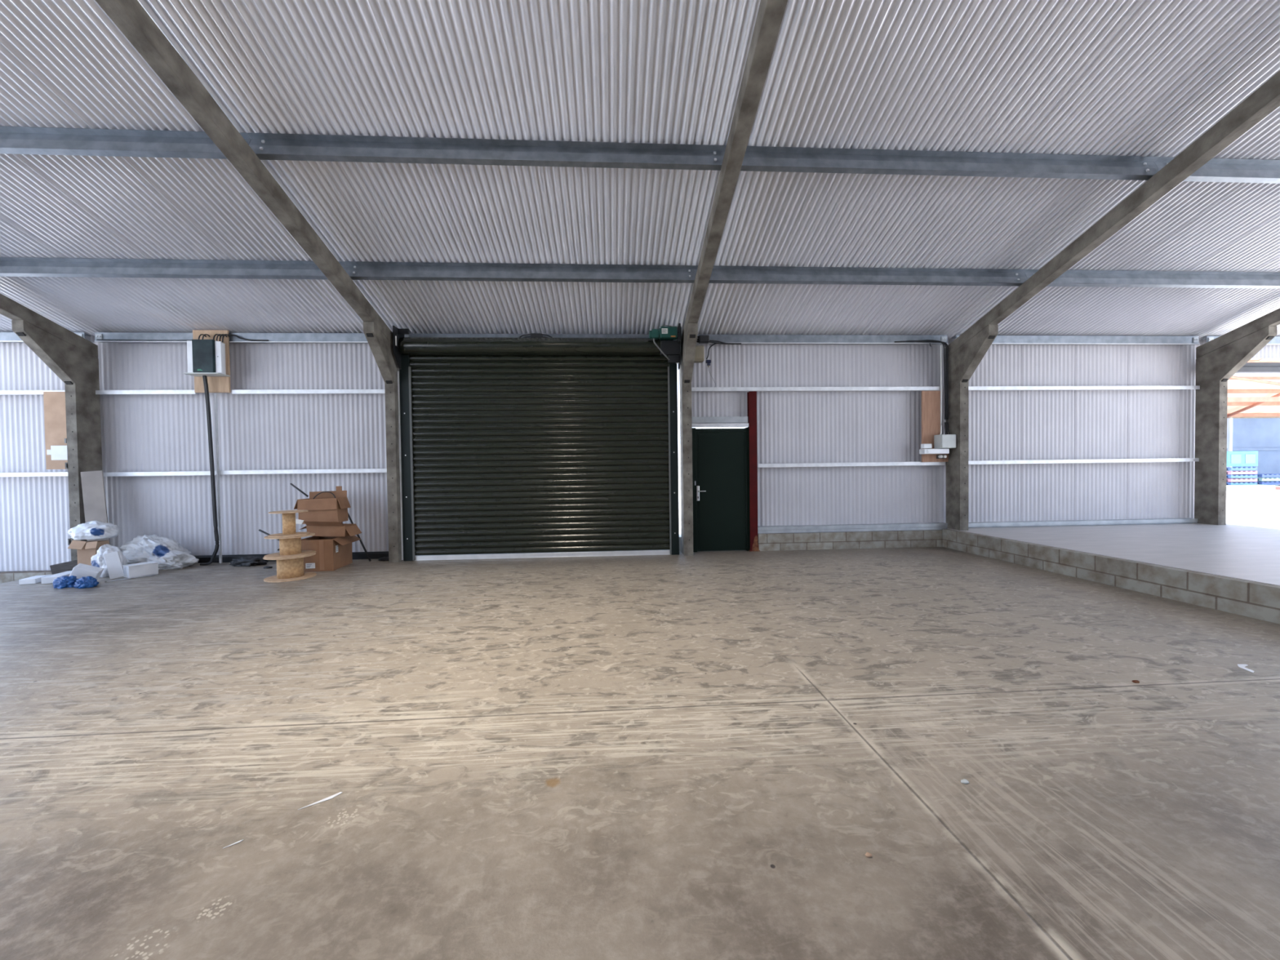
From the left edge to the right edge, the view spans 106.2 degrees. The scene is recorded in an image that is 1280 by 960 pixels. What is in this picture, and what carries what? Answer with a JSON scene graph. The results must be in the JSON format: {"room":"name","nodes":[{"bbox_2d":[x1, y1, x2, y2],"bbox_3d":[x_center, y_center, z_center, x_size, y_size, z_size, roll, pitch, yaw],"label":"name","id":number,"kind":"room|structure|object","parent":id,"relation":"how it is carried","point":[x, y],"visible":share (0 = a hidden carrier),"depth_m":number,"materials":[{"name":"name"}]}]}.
{"room":"farm building","nodes":[
{"label":"farm building","id":0,"kind":"room"},
{"bbox_2d":[0,570,52,583],"bbox_3d":[-9.330,1.679,7.459,1.785,0.525,0.160,-1,1,-3],"label":"wall","id":1,"kind":"structure","parent":0,"point":[5,576],"depth_m":7.37,"materials":[{"name":"concrete"}]},
{"bbox_2d":[0,546,1279,959],"bbox_3d":[-1.103,1.581,-1.311,13.597,0.350,18.500,-1,1,-3],"label":"floor","id":2,"kind":"structure","parent":0,"point":[703,755],"depth_m":2.21,"materials":[{"name":"concrete"}]},
{"bbox_2d":[18,574,51,584],"bbox_3d":[-7.960,1.312,6.329,0.160,0.066,0.260,-1,1,-21],"label":"foam slab","id":3,"kind":"object","parent":2,"relation":"on","point":[37,579],"visible":0.84,"depth_m":6.23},
{"bbox_2d":[40,570,71,584],"bbox_3d":[-7.716,1.297,6.433,0.180,0.085,0.440,-1,1,-21],"label":"foam slab","id":4,"kind":"object","parent":2,"relation":"on","point":[46,580],"visible":0.48,"depth_m":6.24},
{"bbox_2d":[49,560,77,574],"bbox_3d":[-8.121,1.226,6.839,0.416,0.205,0.060,-1,1,-10],"label":"plank","id":5,"kind":"object","parent":2,"relation":"on","point":[68,566],"visible":0.54,"depth_m":6.80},
{"bbox_2d":[52,575,78,588],"bbox_3d":[-7.197,1.268,6.027,0.272,0.145,0.205,-1,1,-3],"label":"bag","id":6,"kind":"object","parent":2,"relation":"on","point":[64,581],"visible":0.88,"depth_m":5.97,"materials":[{"name":"plastic"}]},
{"bbox_2d":[69,563,103,579],"bbox_3d":[-7.185,1.202,6.242,0.279,0.241,0.181,-2,1,-35],"label":"box","id":7,"kind":"object","parent":2,"relation":"on","point":[80,571],"visible":0.79,"depth_m":6.20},
{"bbox_2d":[73,576,99,588],"bbox_3d":[-6.915,1.269,6.000,0.238,0.136,0.182,-1,1,-3],"label":"bag","id":8,"kind":"object","parent":2,"relation":"on","point":[88,581],"visible":1,"depth_m":5.95,"materials":[{"name":"plastic"}]},
{"bbox_2d":[67,540,109,565],"bbox_3d":[-7.792,1.083,6.825,0.327,0.493,0.280,-1,1,-12],"label":"cardboard box","id":9,"kind":"object","parent":2,"relation":"on","point":[86,550],"visible":0.6,"depth_m":6.74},
{"bbox_2d":[67,520,119,539],"bbox_3d":[-7.793,0.707,6.865,0.589,0.251,0.364,-1,1,-3],"label":"plastic sack","id":10,"kind":"object","parent":9,"relation":"on","point":[93,530],"visible":1,"depth_m":6.76,"materials":[{"name":"plastic"}]},
{"bbox_2d":[80,470,110,544],"bbox_3d":[-8.038,0.594,7.110,0.361,1.472,0.186,-1,1,-27],"label":"board","id":11,"kind":"object","parent":2,"relation":"on","point":[92,482],"visible":0.56,"depth_m":7.11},
{"bbox_2d":[90,543,128,577],"bbox_3d":[-7.376,1.109,6.684,0.383,0.442,0.322,-1,1,-3],"label":"plastic sack","id":12,"kind":"object","parent":2,"relation":"on","point":[98,560],"visible":0.47,"depth_m":6.57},
{"bbox_2d":[103,551,124,578],"bbox_3d":[-7.084,1.146,6.477,0.204,0.368,0.070,-1,1,-32],"label":"strip","id":13,"kind":"object","parent":2,"relation":"on","point":[113,560],"visible":1,"depth_m":6.47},
{"bbox_2d":[105,573,158,582],"bbox_3d":[-6.852,1.319,6.489,0.070,0.012,0.510,0,1,34],"label":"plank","id":14,"kind":"object","parent":2,"relation":"on","point":[155,574],"visible":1,"depth_m":6.47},
{"bbox_2d":[122,561,158,577],"bbox_3d":[-6.913,1.241,6.659,0.188,0.164,0.308,0,1,27],"label":"box","id":15,"kind":"object","parent":2,"relation":"on","point":[148,568],"visible":1,"depth_m":6.60,"materials":[{"name":"plastic"}]},
{"bbox_2d":[120,534,199,570],"bbox_3d":[-7.223,1.065,7.200,1.095,0.506,0.569,-1,1,-9],"label":"plastic sack","id":16,"kind":"object","parent":2,"relation":"on","point":[169,554],"visible":0.79,"depth_m":7.06,"materials":[{"name":"plastic"}]},
{"bbox_2d":[200,375,219,565],"bbox_3d":[-6.637,-0.142,7.366,0.250,2.891,0.119,-1,1,-3],"label":"cable","id":17,"kind":"object","parent":2,"relation":"on","point":[204,377],"visible":1,"depth_m":7.37,"materials":[{"name":"plastic"}]},
{"bbox_2d":[213,393,222,563],"bbox_3d":[-6.542,-0.020,7.454,0.030,2.630,0.020,-1,1,-3],"label":"strip","id":18,"kind":"object","parent":2,"relation":"on","point":[215,394],"visible":1,"depth_m":7.45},
{"bbox_2d":[223,839,243,848],"bbox_3d":[-1.506,1.349,1.779,0.007,0.002,0.060,0,2,43],"label":"scrap","id":19,"kind":"object","parent":2,"relation":"on","point":[242,839],"visible":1,"depth_m":1.78,"materials":[{"name":"paper"}]},
{"bbox_2d":[228,555,267,566],"bbox_3d":[-5.967,1.234,7.350,0.589,0.128,0.284,-1,1,-3],"label":"sheet","id":20,"kind":"object","parent":2,"relation":"on","point":[249,561],"visible":0.99,"depth_m":7.26,"materials":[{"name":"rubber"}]},
{"bbox_2d":[94,0,403,562],"bbox_3d":[-3.320,-1.685,-1.352,0.145,6.240,18.060,-1,1,-3],"label":"frame","id":21,"kind":"object","parent":2,"relation":"on","point":[129,16],"visible":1,"depth_m":4.74,"materials":[{"name":"concrete"}]},
{"bbox_2d":[0,257,346,279],"bbox_3d":[-6.049,-2.643,6.010,4.566,0.204,0.080,-1,1,-3],"label":"purlin","id":22,"kind":"structure","parent":21,"relation":"attached to","point":[9,266],"depth_m":6.01,"materials":[{"name":"metal"}]},
{"bbox_2d":[247,133,726,170],"bbox_3d":[-1.401,-3.182,4.667,4.566,0.204,0.080,-1,1,-3],"label":"roof purlin","id":23,"kind":"structure","parent":21,"relation":"attached to","point":[267,146],"depth_m":4.66,"materials":[{"name":"metal"}]},
{"bbox_2d":[343,261,697,283],"bbox_3d":[-1.488,-2.709,6.274,4.566,0.204,0.080,-1,1,-3],"label":"purlin","id":24,"kind":"structure","parent":21,"relation":"attached to","point":[356,270],"depth_m":6.26,"materials":[{"name":"metal"}]},
{"bbox_2d":[262,553,316,582],"bbox_3d":[-4.661,1.150,6.408,0.570,0.300,0.570,-1,1,-3],"label":"cable reel","id":25,"kind":"object","parent":2,"relation":"on","point":[290,569],"visible":0.66,"depth_m":6.29,"materials":[{"name":"wood"}]},
{"bbox_2d":[263,532,315,558],"bbox_3d":[-4.660,0.867,6.408,0.560,0.262,0.560,-1,1,-3],"label":"cable reel","id":26,"kind":"object","parent":25,"relation":"on","point":[289,547],"visible":0.72,"depth_m":6.31,"materials":[{"name":"wood"}]},
{"bbox_2d":[267,510,310,537],"bbox_3d":[-4.674,0.575,6.402,0.450,0.318,0.450,-1,1,-3],"label":"cable reel","id":27,"kind":"object","parent":26,"relation":"on","point":[289,530],"visible":1,"depth_m":6.34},
{"bbox_2d":[194,551,388,563],"bbox_3d":[-6.088,1.241,7.639,4.410,0.117,0.037,-1,1,-3],"label":"base angle","id":28,"kind":"object","parent":2,"relation":"on","point":[356,555],"visible":0.12,"depth_m":7.63,"materials":[{"name":"black metal"}]},
{"bbox_2d":[297,791,342,809],"bbox_3d":[-1.331,1.342,2.006,0.157,0.002,0.020,-2,2,-44],"label":"scrap","id":29,"kind":"object","parent":2,"relation":"on","point":[340,793],"visible":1,"depth_m":2.02,"materials":[{"name":"paper"}]},
{"bbox_2d":[301,535,360,572],"bbox_3d":[-4.566,1.041,7.133,0.596,0.485,0.754,-1,1,-9],"label":"cardboard box","id":30,"kind":"object","parent":2,"relation":"on","point":[332,553],"visible":0.82,"depth_m":6.80,"materials":[{"name":"cardboard"}]},
{"bbox_2d":[258,528,279,540],"bbox_3d":[-5.296,0.947,7.199,0.782,0.435,0.026,-1,1,-3],"label":"pipe","id":31,"kind":"object","parent":30,"relation":"in","point":[260,530],"visible":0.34,"depth_m":7.17,"materials":[{"name":"metal"}]},
{"bbox_2d":[298,520,361,536],"bbox_3d":[-4.567,0.698,7.070,0.717,0.251,0.486,-1,1,-3],"label":"cardboard box","id":32,"kind":"object","parent":30,"relation":"on","point":[319,528],"visible":0.92,"depth_m":6.94,"materials":[{"name":"cardboard"}]},
{"bbox_2d":[295,519,303,524],"bbox_3d":[-4.875,0.595,6.856,0.129,0.081,0.048,-1,1,-9],"label":"paper sheet","id":33,"kind":"object","parent":32,"relation":"in","point":[297,521],"visible":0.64,"depth_m":6.86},
{"bbox_2d":[293,490,351,524],"bbox_3d":[-4.723,0.402,7.156,0.652,0.470,0.341,-1,1,-7],"label":"cardboard box","id":34,"kind":"object","parent":32,"relation":"on","point":[324,507],"visible":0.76,"depth_m":7.03,"materials":[{"name":"cardboard"}]},
{"bbox_2d":[289,483,308,497],"bbox_3d":[-5.129,0.151,7.234,0.314,0.211,0.026,-1,1,12],"label":"pipe","id":35,"kind":"object","parent":34,"relation":"in","point":[291,484],"visible":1,"depth_m":7.22,"materials":[{"name":"rubber"}]},
{"bbox_2d":[313,491,335,498],"bbox_3d":[-4.764,0.265,7.261,0.373,0.186,0.041,-1,1,-7],"label":"loop","id":36,"kind":"object","parent":34,"relation":"in","point":[322,491],"visible":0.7,"depth_m":7.26,"materials":[{"name":"plastic"}]},
{"bbox_2d":[335,486,342,523],"bbox_3d":[-4.601,0.459,7.358,0.085,0.730,0.012,-1,1,-3],"label":"strip","id":37,"kind":"object","parent":34,"relation":"in","point":[338,488],"visible":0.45,"depth_m":7.35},
{"bbox_2d":[347,512,371,561],"bbox_3d":[-4.509,0.724,7.565,0.681,1.090,0.028,0,1,19],"label":"pipe","id":38,"kind":"object","parent":2,"relation":"on","point":[349,517],"visible":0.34,"depth_m":7.51,"materials":[{"name":"rubber"}]},
{"bbox_2d":[377,556,388,560],"bbox_3d":[-4.003,1.239,7.580,0.248,0.058,0.132,-1,1,-3],"label":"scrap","id":39,"kind":"object","parent":2,"relation":"on","point":[384,558],"visible":0.63,"depth_m":7.53,"materials":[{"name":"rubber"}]},
{"bbox_2d":[679,0,787,555],"bbox_3d":[1.242,-1.750,-1.088,0.145,6.240,18.060,-1,1,-3],"label":"frame","id":40,"kind":"object","parent":2,"relation":"on","point":[771,13],"visible":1,"depth_m":5.07,"materials":[{"name":"concrete"}]},
{"bbox_2d":[693,345,704,362],"bbox_3d":[0.915,-2.029,7.747,0.222,0.250,0.175,-1,1,-3],"label":"wall box","id":41,"kind":"object","parent":40,"relation":"attached to","point":[700,349],"visible":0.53,"depth_m":7.66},
{"bbox_2d":[708,265,1027,286],"bbox_3d":[3.074,-2.774,6.538,4.566,0.204,0.080,-1,1,-3],"label":"roof purlin","id":42,"kind":"structure","parent":40,"relation":"attached to","point":[720,274],"depth_m":6.53,"materials":[{"name":"metal"}]},
{"bbox_2d":[746,391,759,551],"bbox_3d":[1.888,-0.139,8.000,0.175,2.645,0.114,-1,1,-3],"label":"steel post","id":43,"kind":"object","parent":2,"relation":"on","point":[751,395],"visible":1,"depth_m":7.95,"materials":[{"name":"metal"}]},
{"bbox_2d":[757,462,944,467],"bbox_3d":[3.557,-0.262,8.115,3.215,0.062,0.125,-1,1,-3],"label":"rail","id":44,"kind":"object","parent":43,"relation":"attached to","point":[864,464],"visible":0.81,"depth_m":8.05,"materials":[{"name":"metal"}]},
{"bbox_2d":[921,391,948,462],"bbox_3d":[4.971,-0.902,8.104,0.455,1.195,0.028,-1,1,-3],"label":"plywood board","id":45,"kind":"object","parent":44,"relation":"attached to","point":[931,400],"visible":0.77,"depth_m":8.09,"materials":[{"name":"wood"}]},
{"bbox_2d":[919,448,949,453],"bbox_3d":[4.910,-0.477,8.021,0.430,0.084,0.144,-1,1,-3],"label":"trunking","id":46,"kind":"object","parent":45,"relation":"attached to","point":[921,451],"visible":1,"depth_m":7.95,"materials":[{"name":"white plastic"}]},
{"bbox_2d":[920,444,932,448],"bbox_3d":[4.797,-0.567,8.046,0.150,0.078,0.076,-1,1,-3],"label":"junction box","id":47,"kind":"object","parent":46,"relation":"on","point":[922,446],"visible":1,"depth_m":8.01,"materials":[{"name":"white plastic"}]},
{"bbox_2d":[933,434,955,448],"bbox_3d":[5.083,-0.640,8.006,0.260,0.227,0.188,-1,1,-3],"label":"box","id":48,"kind":"object","parent":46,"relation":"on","point":[940,441],"visible":1,"depth_m":7.92,"materials":[{"name":"grey plastic"}]},
{"bbox_2d":[894,339,950,434],"bbox_3d":[4.721,-1.550,8.062,0.901,1.600,0.089,-1,1,3],"label":"cable","id":49,"kind":"object","parent":48,"relation":"attached to","point":[945,356],"visible":0.99,"depth_m":8.05,"materials":[{"name":"plastic"}]},
{"bbox_2d":[940,345,942,434],"bbox_3d":[5.049,-1.505,8.064,0.026,1.509,0.088,0,2,41],"label":"conduit","id":50,"kind":"object","parent":48,"relation":"attached to","point":[940,345],"visible":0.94,"depth_m":8.08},
{"bbox_2d":[936,454,946,458],"bbox_3d":[5.069,-0.392,8.066,0.140,0.065,0.076,-1,1,-3],"label":"socket","id":51,"kind":"object","parent":45,"relation":"attached to","point":[938,456],"visible":1,"depth_m":8.05,"materials":[{"name":"plastic"}]},
{"bbox_2d":[865,852,872,857],"bbox_3d":[0.804,1.317,1.690,0.024,0.010,0.019,-1,1,-3],"label":"pebble","id":52,"kind":"object","parent":2,"relation":"on","point":[868,854],"visible":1,"depth_m":1.69,"materials":[{"name":"stone"}]},
{"bbox_2d":[960,778,968,784],"bbox_3d":[1.402,1.299,2.076,0.031,0.014,0.024,-1,1,-3],"label":"pebble","id":53,"kind":"object","parent":2,"relation":"on","point":[965,781],"visible":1,"depth_m":2.07,"materials":[{"name":"grey stone"}]},
{"bbox_2d":[947,520,1279,586],"bbox_3d":[9.175,1.280,-0.694,6.803,0.659,18.550,-1,1,-3],"label":"platform","id":54,"kind":"object","parent":2,"relation":"on","point":[1246,550],"visible":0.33,"depth_m":6.40,"materials":[{"name":"concrete"}]},
{"bbox_2d":[968,518,1197,528],"bbox_3d":[7.599,0.749,8.379,4.405,0.079,0.124,-1,1,-3],"label":"channel","id":55,"kind":"object","parent":54,"relation":"on","point":[1151,521],"visible":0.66,"depth_m":8.33,"materials":[{"name":"metal"}]},
{"bbox_2d":[946,71,1279,530],"bbox_3d":[5.802,-1.970,-0.826,0.145,5.931,18.060,-1,1,-3],"label":"frame","id":56,"kind":"object","parent":54,"relation":"on","point":[966,353],"visible":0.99,"depth_m":6.10,"materials":[{"name":"concrete"}]},
{"bbox_2d":[740,146,1159,180],"bbox_3d":[3.161,-3.247,4.932,4.566,0.204,0.080,-1,1,-3],"label":"roof purlin","id":57,"kind":"structure","parent":56,"relation":"attached to","point":[756,158],"depth_m":4.93,"materials":[{"name":"metal"}]},
{"bbox_2d":[1024,269,1279,288],"bbox_3d":[7.636,-2.839,6.803,4.566,0.204,0.080,-1,1,-3],"label":"roof purlin","id":58,"kind":"structure","parent":56,"relation":"attached to","point":[1103,278],"depth_m":6.78,"materials":[{"name":"metal"}]},
{"bbox_2d":[1154,156,1279,183],"bbox_3d":[7.723,-3.312,5.196,4.566,0.204,0.080,-1,1,-3],"label":"roof purlin","id":59,"kind":"structure","parent":56,"relation":"attached to","point":[1216,170],"depth_m":5.11,"materials":[{"name":"metal"}]},
{"bbox_2d":[1194,308,1279,524],"bbox_3d":[10.364,-2.035,-0.562,0.145,5.931,18.060,-1,1,-3],"label":"frame","id":60,"kind":"object","parent":54,"relation":"on","point":[1218,359],"visible":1,"depth_m":8.17,"materials":[{"name":"concrete"}]},
{"bbox_2d":[1131,680,1139,683],"bbox_3d":[3.100,1.258,3.006,0.040,0.015,0.029,-1,1,-3],"label":"pebble","id":61,"kind":"object","parent":2,"relation":"on","point":[1133,681],"visible":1,"depth_m":3.00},
{"bbox_2d":[1237,664,1253,672],"bbox_3d":[4.021,1.248,3.194,0.055,0.003,0.177,0,1,40],"label":"scrap","id":62,"kind":"object","parent":2,"relation":"on","point":[1242,666],"visible":1,"depth_m":3.19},
{"bbox_2d":[0,0,1279,339],"bbox_3d":[1.268,-3.597,-1.121,22.300,2.989,18.800,-1,1,-3],"label":"ceiling","id":63,"kind":"structure","parent":0,"point":[1115,77],"depth_m":4.86,"materials":[{"name":"metal"}]},
{"bbox_2d":[0,332,90,342],"bbox_3d":[-9.340,-2.168,7.326,1.707,0.147,0.118,-1,1,-3],"label":"eaves purlin","id":64,"kind":"object","parent":63,"relation":"attached to","point":[4,336],"visible":0.14,"depth_m":7.28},
{"bbox_2d":[93,332,368,342],"bbox_3d":[-6.130,-2.214,7.512,4.417,0.147,0.118,-1,1,-3],"label":"eaves purlin","id":65,"kind":"object","parent":63,"relation":"attached to","point":[272,337],"visible":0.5,"depth_m":7.48,"materials":[{"name":"metal"}]},
{"bbox_2d":[97,338,191,340],"bbox_3d":[-7.578,-2.143,7.358,1.380,0.020,0.012,-1,1,-3],"label":"cable","id":66,"kind":"object","parent":65,"relation":"attached to","point":[97,339],"visible":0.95,"depth_m":7.36,"materials":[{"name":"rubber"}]},
{"bbox_2d":[192,329,231,392],"bbox_3d":[-6.605,-1.828,7.414,0.510,0.957,0.030,-1,1,-3],"label":"plywood board","id":67,"kind":"object","parent":65,"relation":"attached to","point":[215,384],"visible":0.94,"depth_m":7.41,"materials":[{"name":"wood"}]},
{"bbox_2d":[182,333,230,376],"bbox_3d":[-6.561,-1.910,7.281,0.515,0.640,0.238,-1,1,-3],"label":"box","id":68,"kind":"object","parent":67,"relation":"attached to","point":[206,357],"visible":1,"depth_m":7.20,"materials":[{"name":"white plastic"}]},
{"bbox_2d":[227,333,268,341],"bbox_3d":[-6.062,-2.207,7.441,0.582,0.111,0.032,-1,1,-4],"label":"cable","id":69,"kind":"object","parent":65,"relation":"attached to","point":[237,336],"visible":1,"depth_m":7.44,"materials":[{"name":"rubber"}]},
{"bbox_2d":[404,333,676,340],"bbox_3d":[-1.569,-2.279,7.777,4.417,0.147,0.118,-1,1,-3],"label":"eaves purlin","id":70,"kind":"object","parent":63,"relation":"attached to","point":[553,335],"visible":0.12,"depth_m":7.75,"materials":[{"name":"metal"}]},
{"bbox_2d":[696,334,947,344],"bbox_3d":[2.993,-2.344,8.041,4.417,0.147,0.118,-1,1,-3],"label":"eaves purlin","id":71,"kind":"object","parent":63,"relation":"attached to","point":[743,339],"visible":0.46,"depth_m":8.01,"materials":[{"name":"metal"}]},
{"bbox_2d":[696,335,741,344],"bbox_3d":[1.235,-2.284,7.835,0.866,0.133,0.102,-1,1,-3],"label":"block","id":72,"kind":"object","parent":71,"relation":"attached to","point":[701,339],"visible":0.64,"depth_m":7.80,"materials":[{"name":"black rubber"}]},
{"bbox_2d":[705,342,719,386],"bbox_3d":[1.178,-1.871,7.817,0.216,0.700,0.128,-1,1,-3],"label":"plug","id":73,"kind":"object","parent":72,"relation":"hanging from","point":[708,362],"visible":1,"depth_m":7.79,"materials":[{"name":"plastic"}]},
{"bbox_2d":[951,335,1199,344],"bbox_3d":[7.555,-2.409,8.306,4.417,0.147,0.118,-1,1,-3],"label":"eaves purlin","id":74,"kind":"object","parent":63,"relation":"attached to","point":[999,340],"visible":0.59,"depth_m":8.28,"materials":[{"name":"metal"}]},
{"bbox_2d":[1201,336,1279,345],"bbox_3d":[10.815,-2.456,8.494,1.807,0.147,0.118,-1,1,-3],"label":"eaves purlin","id":75,"kind":"object","parent":63,"relation":"attached to","point":[1276,340],"visible":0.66,"depth_m":8.48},
{"bbox_2d":[0,334,1279,571],"bbox_3d":[0.780,-0.568,8.040,22.100,3.670,0.013,-1,1,-3],"label":"wall","id":76,"kind":"structure","parent":0,"point":[140,433],"depth_m":8.11,"materials":[{"name":"metal"}]},
{"bbox_2d":[0,390,65,395],"bbox_3d":[-9.346,-1.328,7.343,1.725,0.062,0.125,-1,1,-3],"label":"rail","id":77,"kind":"object","parent":76,"relation":"attached to","point":[2,392],"visible":0.48,"depth_m":7.28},
{"bbox_2d":[0,471,67,476],"bbox_3d":[-9.330,-0.083,7.368,1.725,0.062,0.125,-1,1,-3],"label":"rail","id":78,"kind":"object","parent":76,"relation":"attached to","point":[54,473],"visible":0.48,"depth_m":7.31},
{"bbox_2d":[95,390,202,394],"bbox_3d":[-7.597,-1.351,7.445,1.450,0.062,0.125,-1,1,-3],"label":"rail","id":79,"kind":"object","parent":76,"relation":"attached to","point":[97,392],"visible":0.91,"depth_m":7.38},
{"bbox_2d":[102,471,215,476],"bbox_3d":[-7.452,-0.097,7.477,1.708,0.062,0.125,-1,1,-3],"label":"rail","id":80,"kind":"object","parent":76,"relation":"attached to","point":[187,473],"visible":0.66,"depth_m":7.41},
{"bbox_2d":[215,468,386,474],"bbox_3d":[-5.247,-0.134,7.604,2.695,0.062,0.125,-1,1,-3],"label":"rail","id":81,"kind":"object","parent":76,"relation":"attached to","point":[352,470],"visible":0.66,"depth_m":7.54,"materials":[{"name":"metal"}]},
{"bbox_2d":[231,389,385,394],"bbox_3d":[-5.126,-1.386,7.588,2.420,0.062,0.125,-1,1,-3],"label":"rail","id":82,"kind":"object","parent":76,"relation":"attached to","point":[246,391],"visible":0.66,"depth_m":7.52,"materials":[{"name":"metal"}]},
{"bbox_2d":[392,323,681,560],"bbox_3d":[-1.540,-0.566,7.559,4.392,3.606,0.660,-1,1,-3],"label":"roller shutter","id":83,"kind":"object","parent":76,"relation":"attached to","point":[510,447],"visible":1,"depth_m":7.61,"materials":[{"name":"metal"}]},
{"bbox_2d":[519,333,552,337],"bbox_3d":[-1.644,-2.262,7.601,0.592,0.092,0.100,-1,1,-3],"label":"cable bundle","id":84,"kind":"object","parent":83,"relation":"on","point":[531,335],"visible":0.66,"depth_m":7.56,"materials":[{"name":"black rubber"}]},
{"bbox_2d":[692,416,747,423],"bbox_3d":[1.295,-0.994,7.974,0.977,0.100,0.105,-1,1,-3],"label":"rail","id":85,"kind":"object","parent":76,"relation":"attached to","point":[721,420],"visible":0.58,"depth_m":7.93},
{"bbox_2d":[692,422,748,427],"bbox_3d":[1.306,-0.902,7.967,0.972,0.062,0.125,-1,1,-3],"label":"flashing","id":86,"kind":"object","parent":76,"relation":"attached to","point":[733,424],"visible":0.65,"depth_m":7.91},
{"bbox_2d":[692,426,750,551],"bbox_3d":[1.354,0.161,7.990,0.970,2.060,0.145,-1,1,-3],"label":"door","id":87,"kind":"structure","parent":76,"relation":"in","point":[720,456],"depth_m":7.98,"materials":[{"name":"metal"}]},
{"bbox_2d":[691,386,939,391],"bbox_3d":[2.929,-1.518,8.055,4.260,0.062,0.125,-1,1,-3],"label":"rail","id":88,"kind":"object","parent":76,"relation":"attached to","point":[693,388],"visible":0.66,"depth_m":7.99,"materials":[{"name":"metal"}]},
{"bbox_2d":[968,457,1199,464],"bbox_3d":[7.585,-0.324,8.348,4.405,0.062,0.125,-1,1,-3],"label":"rail","id":89,"kind":"object","parent":76,"relation":"attached to","point":[1169,460],"visible":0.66,"depth_m":8.29,"materials":[{"name":"metal"}]},
{"bbox_2d":[968,386,1199,390],"bbox_3d":[7.569,-1.584,8.323,4.405,0.062,0.125,-1,1,-3],"label":"rail","id":90,"kind":"object","parent":76,"relation":"attached to","point":[970,388],"visible":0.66,"depth_m":8.26,"materials":[{"name":"metal"}]},
{"bbox_2d":[1235,362,1279,373],"bbox_3d":[10.862,-1.990,8.520,1.875,0.170,0.110,-1,1,-3],"label":"beam","id":91,"kind":"structure","parent":76,"relation":"attached to","point":[1249,367],"depth_m":8.48,"materials":[{"name":"metal"}]},
{"bbox_2d":[757,529,942,551],"bbox_3d":[3.552,1.026,8.181,3.186,0.305,0.190,-1,1,-3],"label":"wall","id":92,"kind":"structure","parent":0,"point":[929,538],"depth_m":8.09,"materials":[{"name":"concrete"}]},
{"bbox_2d":[757,522,947,533],"bbox_3d":[3.593,0.814,8.147,3.280,0.111,0.124,-1,1,-3],"label":"channel","id":93,"kind":"object","parent":92,"relation":"on","point":[926,526],"visible":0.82,"depth_m":8.10,"materials":[{"name":"metal"}]},
{"bbox_2d":[420,475,1279,555],"bbox_3d":[3.420,0.451,48.298,130.000,0.640,79.950,-1,1,-3],"label":"ground","id":94,"kind":"structure","parent":0,"point":[1241,504],"depth_m":12.61,"materials":[{"name":"concrete"}]},
{"bbox_2d":[1226,466,1257,485],"bbox_3d":[25.349,-0.079,20.686,1.200,0.930,1.000,-1,1,-3],"label":"pallet stack","id":95,"kind":"object","parent":94,"relation":"on","point":[1234,477],"visible":0.47,"depth_m":20.19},
{"bbox_2d":[1226,450,1257,466],"bbox_3d":[25.338,-0.901,20.662,1.400,0.645,0.915,-1,1,-3],"label":"crate","id":96,"kind":"object","parent":95,"relation":"on","point":[1234,459],"visible":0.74,"depth_m":20.22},
{"bbox_2d":[1226,484,1275,490],"bbox_3d":[24.898,0.317,19.916,2.400,0.180,0.500,-1,1,-3],"label":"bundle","id":97,"kind":"object","parent":94,"relation":"on","point":[1236,487],"visible":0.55,"depth_m":19.68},
{"bbox_2d":[1226,358,1279,481],"bbox_3d":[28.901,-2.507,22.750,26.000,5.610,5.200,-1,1,-3],"label":"shed","id":98,"kind":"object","parent":94,"relation":"on","point":[1253,400],"visible":0.09,"depth_m":25.01,"materials":[{"name":"orange metal"}]},
{"bbox_2d":[1242,473,1279,485],"bbox_3d":[27.324,0.045,21.204,1.200,0.610,1.000,-1,1,-3],"label":"pallet stack","id":99,"kind":"object","parent":94,"relation":"on","point":[1263,479],"visible":0.44,"depth_m":20.71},
{"bbox_2d":[942,528,1279,624],"bbox_3d":[5.730,1.306,-0.894,0.102,0.605,18.550,-1,1,-3],"label":"block wall","id":100,"kind":"structure","parent":0,"point":[1252,599],"depth_m":5.14,"materials":[{"name":"concrete"}]},
{"bbox_3d":[-8.884,1.967,-1.757,2.000,0.300,18.500,-1,1,-3],"label":"floor","id":101,"kind":"structure","parent":0,"visible":0},
{"bbox_2d":[0,293,102,560],"bbox_3d":[-7.880,-1.470,-1.613,0.145,6.540,18.060,-1,1,-3],"label":"frame","id":102,"kind":"object","parent":101,"relation":"on","point":[73,358],"visible":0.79,"depth_m":7.09,"materials":[{"name":"concrete"}]},
{"bbox_2d":[43,391,67,469],"bbox_3d":[-8.752,-0.751,7.308,0.530,1.175,0.028,-1,1,-3],"label":"plywood board","id":103,"kind":"object","parent":102,"relation":"attached to","point":[55,413],"visible":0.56,"depth_m":7.29,"materials":[{"name":"wood"}]},
{"bbox_2d":[46,445,67,460],"bbox_3d":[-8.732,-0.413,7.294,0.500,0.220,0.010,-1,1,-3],"label":"electrical box","id":104,"kind":"object","parent":103,"relation":"attached to","point":[57,452],"visible":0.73,"depth_m":7.28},
{"bbox_2d":[0,126,251,159],"bbox_3d":[-5.963,-3.117,4.403,4.566,0.204,0.080,-1,1,-3],"label":"purlin","id":105,"kind":"structure","parent":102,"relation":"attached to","point":[13,140],"depth_m":4.46,"materials":[{"name":"metal"}]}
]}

